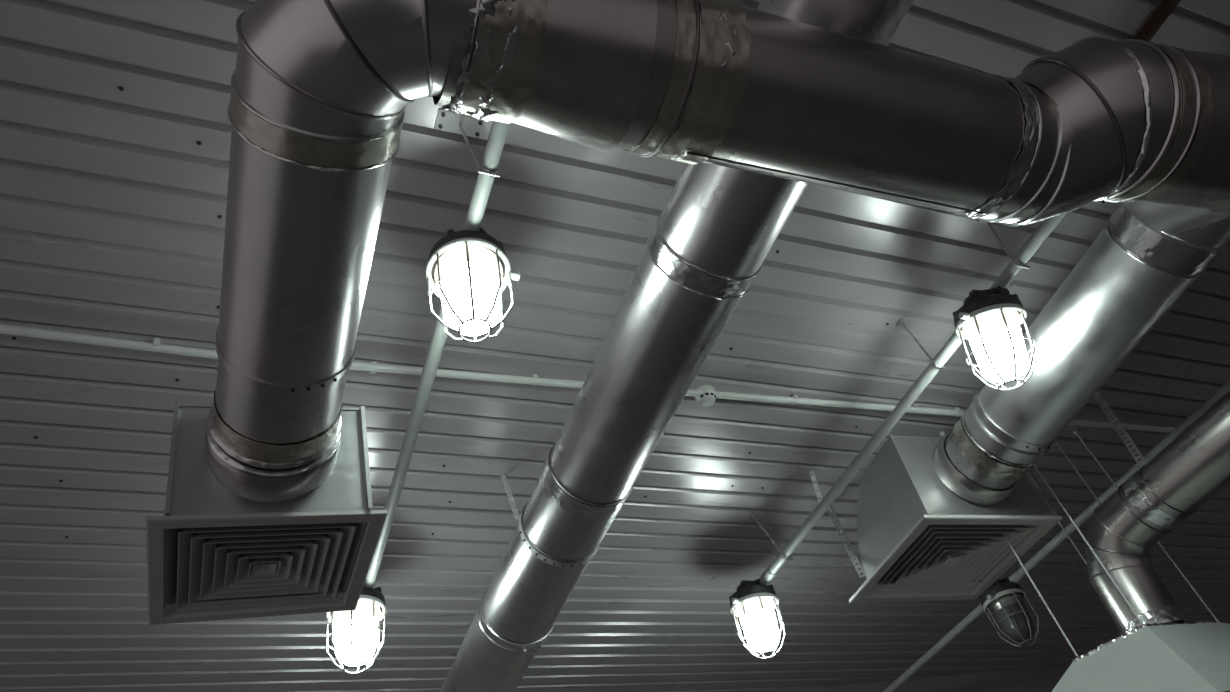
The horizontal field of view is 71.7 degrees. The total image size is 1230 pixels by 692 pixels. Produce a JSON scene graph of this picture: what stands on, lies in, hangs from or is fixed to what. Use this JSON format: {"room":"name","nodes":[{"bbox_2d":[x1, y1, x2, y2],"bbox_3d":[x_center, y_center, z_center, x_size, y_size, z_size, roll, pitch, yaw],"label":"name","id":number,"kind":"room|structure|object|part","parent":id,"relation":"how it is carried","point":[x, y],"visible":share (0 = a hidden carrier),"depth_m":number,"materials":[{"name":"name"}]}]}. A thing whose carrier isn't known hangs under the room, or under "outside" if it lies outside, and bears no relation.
{"room":"industrial building interior","nodes":[
{"label":"industrial building interior","id":0,"kind":"room"},
{"bbox_2d":[0,0,1229,691],"bbox_3d":[1.410,-0.163,2.804,9.800,0.054,7.489,7,-49,-21],"label":"ceiling","id":1,"kind":"structure","parent":0,"point":[116,127],"depth_m":2.63,"materials":[{"name":"grey metal"}]},
{"bbox_2d":[426,227,520,344],"bbox_3d":[-0.324,-0.133,1.907,0.191,0.297,0.191,-26,-46,10],"label":"lamp","id":2,"kind":"object","parent":1,"relation":"hanging from","point":[469,271],"visible":1,"depth_m":1.85,"materials":[{"name":"glass"}]},
{"bbox_2d":[363,303,448,587],"bbox_3d":[-0.600,0.323,2.424,0.035,0.035,1.320,7,-49,-21],"label":"conduit pipe","id":3,"kind":"object","parent":2,"relation":"attached to","point":[438,340],"visible":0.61,"depth_m":2.35,"materials":[{"name":"grey metal"}]},
{"bbox_2d":[326,586,385,673],"bbox_3d":[-0.848,0.916,2.787,0.191,0.297,0.191,-14,-45,-1],"label":"lamp","id":4,"kind":"object","parent":3,"relation":"hanging from","point":[355,631],"visible":0.8,"depth_m":2.73,"materials":[{"name":"glass"}]},
{"bbox_3d":[-0.836,0.959,2.742,0.136,0.138,0.136,12,-51,-25],"label":"glass globe","id":5,"kind":"part","parent":4,"relation":"part of","materials":[{"name":"white glass"}]},
{"bbox_3d":[-0.312,-0.090,1.863,0.136,0.138,0.136,12,-51,-25],"label":"glass globe","id":6,"kind":"part","parent":2,"relation":"part of","materials":[{"name":"white glass"}]},
{"bbox_2d":[463,121,509,230],"bbox_3d":[-0.080,-0.795,1.477,0.035,0.035,1.510,7,-49,-21],"label":"conduit pipe","id":7,"kind":"object","parent":2,"relation":"attached to","point":[499,130],"visible":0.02,"depth_m":1.83,"materials":[{"name":"grey metal"}]},
{"bbox_2d":[434,109,499,176],"bbox_3d":[-0.329,-0.435,1.884,0.123,0.224,0.050,7,-49,-21],"label":"bracket","id":8,"kind":"object","parent":7,"relation":"attached to","point":[466,125],"visible":0.85,"depth_m":1.95,"materials":[{"name":"metal"}]},
{"bbox_3d":[-0.356,-0.511,1.959,0.110,0.005,0.050,7,-49,-21],"label":"plate","id":9,"kind":"part","parent":8,"relation":"part of","materials":[{"name":"paint"}]},
{"bbox_3d":[-0.235,-0.163,1.975,0.028,0.020,0.020,12,-51,-25],"label":"latch knob","id":10,"kind":"part","parent":2,"relation":"part of","materials":[{"name":"white metal"}]},
{"bbox_2d":[501,475,519,519],"bbox_3d":[-0.335,0.483,2.721,0.017,0.302,0.181,1,-47,-15],"label":"strip","id":11,"kind":"object","parent":1,"relation":"hanging from","point":[503,477],"visible":0.99,"depth_m":2.71,"materials":[{"name":"metal"}]},
{"bbox_2d":[440,0,913,691],"bbox_3d":[0.040,0.138,2.225,0.270,0.268,4.684,8,-49,-22],"label":"ventilation duct","id":12,"kind":"object","parent":11,"relation":"hanging from","point":[715,231],"visible":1,"depth_m":2.05,"materials":[{"name":"metal"}]},
{"bbox_2d":[0,324,1174,432],"bbox_3d":[-0.254,0.089,2.549,5.402,0.030,0.089,6,-49,-20],"label":"conduit","id":13,"kind":"object","parent":1,"relation":"attached to","point":[373,367],"visible":0.79,"depth_m":2.51,"materials":[{"name":"white plastic"}]},
{"bbox_2d":[694,385,715,406],"bbox_3d":[0.296,0.167,2.761,0.072,0.046,0.072,7,-49,-21],"label":"junction box","id":14,"kind":"object","parent":13,"relation":"attached to","point":[708,397],"visible":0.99,"depth_m":2.74,"materials":[{"name":"white plastic"}]},
{"bbox_2d":[749,513,793,559],"bbox_3d":[0.599,0.734,3.266,0.106,0.224,0.042,-14,-45,-1],"label":"bracket","id":15,"kind":"object","parent":1,"relation":"attached to","point":[755,516],"visible":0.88,"depth_m":3.27,"materials":[{"name":"metal"}]},
{"bbox_3d":[0.549,0.667,3.343,0.035,0.005,0.030,7,-49,-21],"label":"plate","id":16,"kind":"part","parent":15,"relation":"part of","materials":[{"name":"grey metal"}]},
{"bbox_2d":[809,470,821,502],"bbox_3d":[0.756,0.538,3.178,0.016,0.142,0.065,-12,-45,-3],"label":"strip","id":17,"kind":"object","parent":1,"relation":"hanging from","point":[811,472],"visible":0.8,"depth_m":3.19,"materials":[{"name":"metal"}]},
{"bbox_2d":[827,505,865,577],"bbox_3d":[0.854,0.718,3.166,0.024,0.442,0.246,-22,-45,7],"label":"strip","id":18,"kind":"object","parent":1,"relation":"hanging from","point":[831,514],"visible":0.97,"depth_m":3.14,"materials":[{"name":"metal"}]},
{"bbox_2d":[896,319,948,369],"bbox_3d":[0.955,0.000,2.648,0.062,0.224,0.037,7,-49,-21],"label":"bracket","id":19,"kind":"object","parent":1,"relation":"attached to","point":[902,322],"visible":0.89,"depth_m":2.65,"materials":[{"name":"metal"}]},
{"bbox_2d":[760,332,961,584],"bbox_3d":[0.803,0.430,2.901,0.041,0.041,1.360,7,-49,-21],"label":"conduit pipe","id":20,"kind":"object","parent":19,"relation":"attached to","point":[954,341],"visible":0.83,"depth_m":2.82,"materials":[{"name":"grey metal"}]},
{"bbox_2d":[729,579,785,658],"bbox_3d":[0.553,1.048,3.287,0.193,0.300,0.196,-10,-45,-5],"label":"lamp","id":21,"kind":"object","parent":20,"relation":"attached to","point":[754,603],"visible":1,"depth_m":3.24,"materials":[{"name":"glass"}]},
{"bbox_3d":[0.463,0.978,3.266,0.028,0.020,0.020,12,-45,-25],"label":"latch knob","id":22,"kind":"part","parent":21,"relation":"part of","materials":[{"name":"silver metal"}]},
{"bbox_3d":[0.561,1.096,3.248,0.136,0.138,0.136,12,-45,-25],"label":"glass globe","id":23,"kind":"part","parent":21,"relation":"part of","materials":[{"name":"white glass"}]},
{"bbox_2d":[952,286,1036,390],"bbox_3d":[1.071,-0.022,2.389,0.200,0.294,0.225,-12,-45,-4],"label":"lamp","id":24,"kind":"object","parent":20,"relation":"attached to","point":[991,320],"visible":1,"depth_m":2.34,"materials":[{"name":"glass"}]},
{"bbox_3d":[0.973,-0.084,2.368,0.028,0.020,0.020,3,-28,-17],"label":"latch knob","id":25,"kind":"part","parent":24,"relation":"part of","materials":[{"name":"silver metal"}]},
{"bbox_3d":[1.076,0.033,2.365,0.136,0.138,0.136,3,-28,-17],"label":"glass globe","id":26,"kind":"part","parent":24,"relation":"part of","materials":[{"name":"white glass"}]},
{"bbox_2d":[989,213,1066,288],"bbox_3d":[1.171,-0.361,2.231,0.035,0.035,0.580,7,-49,-21],"label":"conduit pipe","id":27,"kind":"object","parent":24,"relation":"attached to","point":[1047,226],"visible":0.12,"depth_m":2.30,"materials":[{"name":"grey metal"}]},
{"bbox_3d":[0.921,-0.074,2.723,0.035,0.005,0.030,7,-49,-21],"label":"plate","id":28,"kind":"part","parent":19,"relation":"part of","materials":[{"name":"grey metal"}]},
{"bbox_2d":[978,220,1029,268],"bbox_3d":[1.095,-0.295,2.399,0.048,0.224,0.030,7,-49,-21],"label":"bracket","id":29,"kind":"object","parent":1,"relation":"attached to","point":[1014,260],"visible":0.73,"depth_m":2.35,"materials":[{"name":"metal"}]},
{"bbox_2d":[940,431,1077,656],"bbox_3d":[1.315,0.640,2.875,0.016,0.915,0.018,7,-49,-21],"label":"rod","id":30,"kind":"object","parent":1,"relation":"hanging from","point":[942,434],"visible":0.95,"depth_m":2.72,"materials":[{"name":"metal"}]},
{"bbox_2d":[1058,522,1086,564],"bbox_3d":[1.782,0.728,3.379,0.016,0.500,0.018,7,-49,-21],"label":"rod","id":31,"kind":"object","parent":1,"relation":"hanging from","point":[1058,522],"visible":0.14,"depth_m":3.33,"materials":[{"name":"metal"}]},
{"bbox_2d":[1033,464,1143,623],"bbox_3d":[1.464,0.518,2.797,0.016,0.915,0.018,7,-49,-21],"label":"rod","id":32,"kind":"object","parent":1,"relation":"hanging from","point":[1034,465],"visible":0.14,"depth_m":2.68,"materials":[{"name":"metal"}]},
{"bbox_2d":[1093,391,1144,463],"bbox_3d":[1.741,0.273,2.952,0.335,0.467,0.026,29,-60,-35],"label":"strip","id":33,"kind":"object","parent":1,"relation":"hanging from","point":[1096,395],"visible":1,"depth_m":2.92,"materials":[{"name":"metal"}]},
{"bbox_2d":[1055,441,1184,621],"bbox_3d":[1.655,0.551,2.879,0.016,0.915,0.018,7,-49,-21],"label":"rod","id":34,"kind":"object","parent":1,"relation":"hanging from","point":[1060,448],"visible":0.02,"depth_m":2.98,"materials":[{"name":"metal"}]},
{"bbox_2d":[1083,391,1229,634],"bbox_3d":[1.974,-0.036,2.062,0.204,0.424,2.346,7,-49,-21],"label":"ventilation duct","id":35,"kind":"object","parent":34,"relation":"hanging from","point":[1123,532],"visible":0.83,"depth_m":2.58,"materials":[{"name":"metal"}]},
{"bbox_2d":[1052,620,1229,691],"bbox_3d":[1.602,0.991,2.455,1.119,0.304,0.949,7,-49,-21],"label":"extractor hood","id":36,"kind":"object","parent":35,"relation":"attached to","point":[1193,656],"visible":1,"depth_m":2.37,"materials":[{"name":"paint"}]},
{"bbox_2d":[1073,430,1218,621],"bbox_3d":[1.901,0.630,3.068,0.016,0.850,0.018,7,-49,-21],"label":"rod","id":37,"kind":"object","parent":1,"relation":"hanging from","point":[1076,431],"visible":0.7,"depth_m":2.96,"materials":[{"name":"metal"}]},
{"bbox_2d":[1134,0,1180,41],"bbox_3d":[1.402,-0.950,1.969,0.022,0.030,0.950,7,-49,-21],"label":"bar","id":38,"kind":"object","parent":1,"relation":"attached to","point":[1166,7],"visible":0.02,"depth_m":2.09,"materials":[{"name":"metal"}]},
{"bbox_2d":[775,664,1070,691],"bbox_3d":[0.784,3.051,3.312,9.873,3.400,0.100,2,-47,-17],"label":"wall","id":39,"kind":"structure","parent":0,"point":[1036,679],"depth_m":4.92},
{"bbox_2d":[883,604,983,691],"bbox_3d":[1.477,1.607,4.222,0.041,0.041,1.336,7,-49,-21],"label":"conduit pipe","id":40,"kind":"object","parent":39,"relation":"attached to","point":[978,610],"visible":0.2,"depth_m":4.08,"materials":[{"name":"grey metal"}]},
{"bbox_2d":[979,577,1038,647],"bbox_3d":[1.718,1.155,3.701,0.191,0.297,0.191,-14,-45,-1],"label":"lamp","id":41,"kind":"object","parent":40,"relation":"attached to","point":[1004,599],"visible":0.98,"depth_m":3.66,"materials":[{"name":"glass"}]},
{"bbox_3d":[1.730,1.199,3.657,0.136,0.138,0.136,12,-51,-25],"label":"glass globe","id":42,"kind":"part","parent":41,"relation":"part of"},
{"bbox_2d":[1008,380,1229,583],"bbox_3d":[2.096,0.271,3.090,0.041,0.041,2.160,7,-49,-21],"label":"conduit pipe","id":43,"kind":"object","parent":41,"relation":"attached to","point":[1018,575],"visible":0.76,"depth_m":3.34,"materials":[{"name":"grey metal"}]},
{"bbox_2d":[849,434,1061,602],"bbox_3d":[1.131,0.630,3.022,0.538,0.343,0.557,3,-48,-18],"label":"air diffuser","id":44,"kind":"object","parent":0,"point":[919,540],"visible":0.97,"depth_m":2.89,"materials":[{"name":"paint"}]},
{"bbox_3d":[1.198,0.433,2.858,0.510,0.318,0.014,4,-46,-17],"label":"edge trim","id":45,"kind":"part","parent":44,"relation":"part of","materials":[{"name":"silver metal"}]},
{"bbox_2d":[933,202,1229,504],"bbox_3d":[1.409,-0.211,2.298,0.272,0.272,1.767,3,-48,-18],"label":"ventilation duct","id":46,"kind":"object","parent":44,"relation":"attached to","point":[1133,272],"visible":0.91,"depth_m":2.37,"materials":[{"name":"metal"}]},
{"bbox_2d":[998,35,1229,233],"bbox_3d":[1.168,-0.386,1.645,0.990,0.359,0.357,1,-47,-15],"label":"fitting","id":47,"kind":"object","parent":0,"point":[1146,125],"visible":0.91,"depth_m":1.42,"materials":[{"name":"metal"}]},
{"bbox_2d":[433,0,1062,221],"bbox_3d":[0.240,-0.393,1.342,1.008,0.262,0.262,6,-49,-20],"label":"ventilation duct","id":48,"kind":"object","parent":47,"relation":"attached to","point":[726,83],"visible":0.99,"depth_m":1.23,"materials":[{"name":"metal"}]},
{"bbox_2d":[235,0,479,139],"bbox_3d":[-0.346,-0.450,1.131,0.282,0.231,0.282,7,-49,-21],"label":"duct elbow","id":49,"kind":"object","parent":48,"relation":"attached to","point":[337,68],"visible":0.99,"depth_m":1.07,"materials":[{"name":"metal"}]},
{"bbox_2d":[205,69,404,502],"bbox_3d":[-0.548,-0.069,1.447,0.244,0.244,0.800,7,-49,-21],"label":"ventilation duct","id":50,"kind":"object","parent":49,"relation":"attached to","point":[304,210],"visible":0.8,"depth_m":1.32,"materials":[{"name":"metal"}]},
{"bbox_2d":[146,401,387,624],"bbox_3d":[-0.731,0.366,1.806,0.419,0.314,0.450,8,-49,-22],"label":"air diffuser","id":51,"kind":"object","parent":50,"relation":"attached to","point":[215,553],"visible":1,"depth_m":1.70,"materials":[{"name":"paint"}]},
{"bbox_3d":[-0.672,0.217,1.675,0.362,0.252,0.014,3,-43,-25],"label":"edge trim","id":52,"kind":"part","parent":51,"relation":"part of","materials":[{"name":"silver metal"}]}
]}

